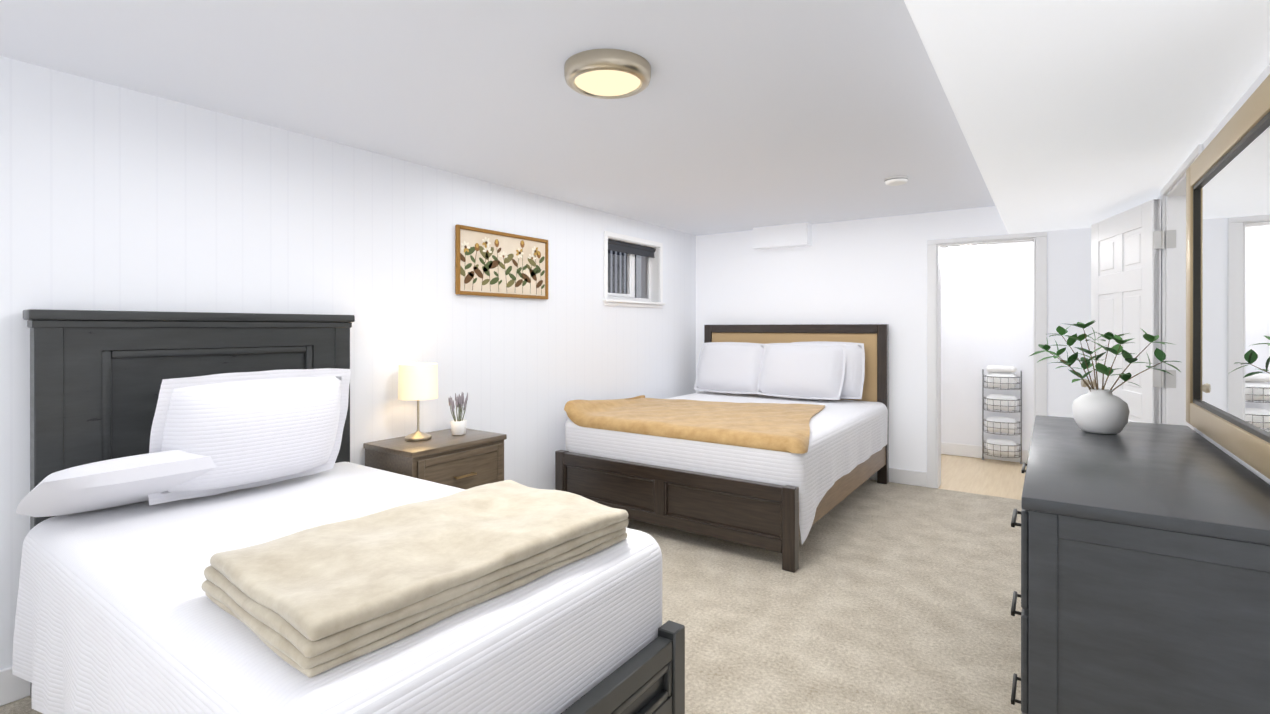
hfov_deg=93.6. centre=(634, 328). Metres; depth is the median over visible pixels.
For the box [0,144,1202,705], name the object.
door trim
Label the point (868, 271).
wall
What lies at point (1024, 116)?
ceiling
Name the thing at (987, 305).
wall
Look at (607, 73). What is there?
flush ceiling light
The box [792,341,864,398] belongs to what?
pillow
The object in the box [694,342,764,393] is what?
pillow
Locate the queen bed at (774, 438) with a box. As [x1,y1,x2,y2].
[555,324,888,572]
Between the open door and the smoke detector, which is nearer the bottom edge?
the open door
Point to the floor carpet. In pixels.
(891, 598)
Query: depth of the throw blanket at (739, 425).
3.85 m
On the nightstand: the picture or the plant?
the plant
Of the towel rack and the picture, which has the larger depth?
the towel rack
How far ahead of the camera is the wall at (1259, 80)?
1.83 m
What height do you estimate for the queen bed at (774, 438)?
1.300 m
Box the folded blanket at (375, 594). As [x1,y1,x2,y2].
[201,480,628,676]
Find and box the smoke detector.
[884,175,907,185]
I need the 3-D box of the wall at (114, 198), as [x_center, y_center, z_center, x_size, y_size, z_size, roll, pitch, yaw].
[-1.331,0.175,3.349,0.200,2.190,6.780,0,0,35]
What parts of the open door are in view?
hinge leaves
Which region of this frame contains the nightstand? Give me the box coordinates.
[363,428,506,489]
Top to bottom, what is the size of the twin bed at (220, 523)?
1.335 m
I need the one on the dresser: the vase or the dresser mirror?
the vase
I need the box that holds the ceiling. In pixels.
[0,0,1269,235]
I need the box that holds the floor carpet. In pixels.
[0,479,1021,713]
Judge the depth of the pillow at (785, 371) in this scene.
4.93 m
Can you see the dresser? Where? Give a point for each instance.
(1145, 568)
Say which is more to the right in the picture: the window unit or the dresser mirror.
the dresser mirror
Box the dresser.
[1011,415,1269,713]
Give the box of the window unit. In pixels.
[603,231,664,307]
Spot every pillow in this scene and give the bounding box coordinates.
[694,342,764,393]
[757,343,845,399]
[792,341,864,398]
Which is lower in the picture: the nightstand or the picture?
the nightstand
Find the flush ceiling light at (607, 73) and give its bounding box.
[564,49,650,98]
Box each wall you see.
[0,56,695,669]
[696,206,1090,471]
[941,242,1033,450]
[1157,64,1269,484]
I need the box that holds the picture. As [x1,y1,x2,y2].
[455,224,547,298]
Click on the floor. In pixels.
(997, 478)
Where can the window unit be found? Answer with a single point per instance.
(633, 273)
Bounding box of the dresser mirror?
[1186,74,1269,478]
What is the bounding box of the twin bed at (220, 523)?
[12,309,684,713]
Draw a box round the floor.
[938,454,1026,499]
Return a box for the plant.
[448,392,467,434]
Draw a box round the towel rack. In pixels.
[982,365,1022,463]
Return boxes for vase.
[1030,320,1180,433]
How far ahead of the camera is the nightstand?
3.02 m
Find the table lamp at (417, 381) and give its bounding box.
[398,363,437,440]
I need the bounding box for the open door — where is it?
[1081,199,1175,423]
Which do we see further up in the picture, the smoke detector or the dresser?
the smoke detector
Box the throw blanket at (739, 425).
[564,395,824,453]
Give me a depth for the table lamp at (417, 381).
3.07 m
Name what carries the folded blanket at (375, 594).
on the twin bed at (220, 523)

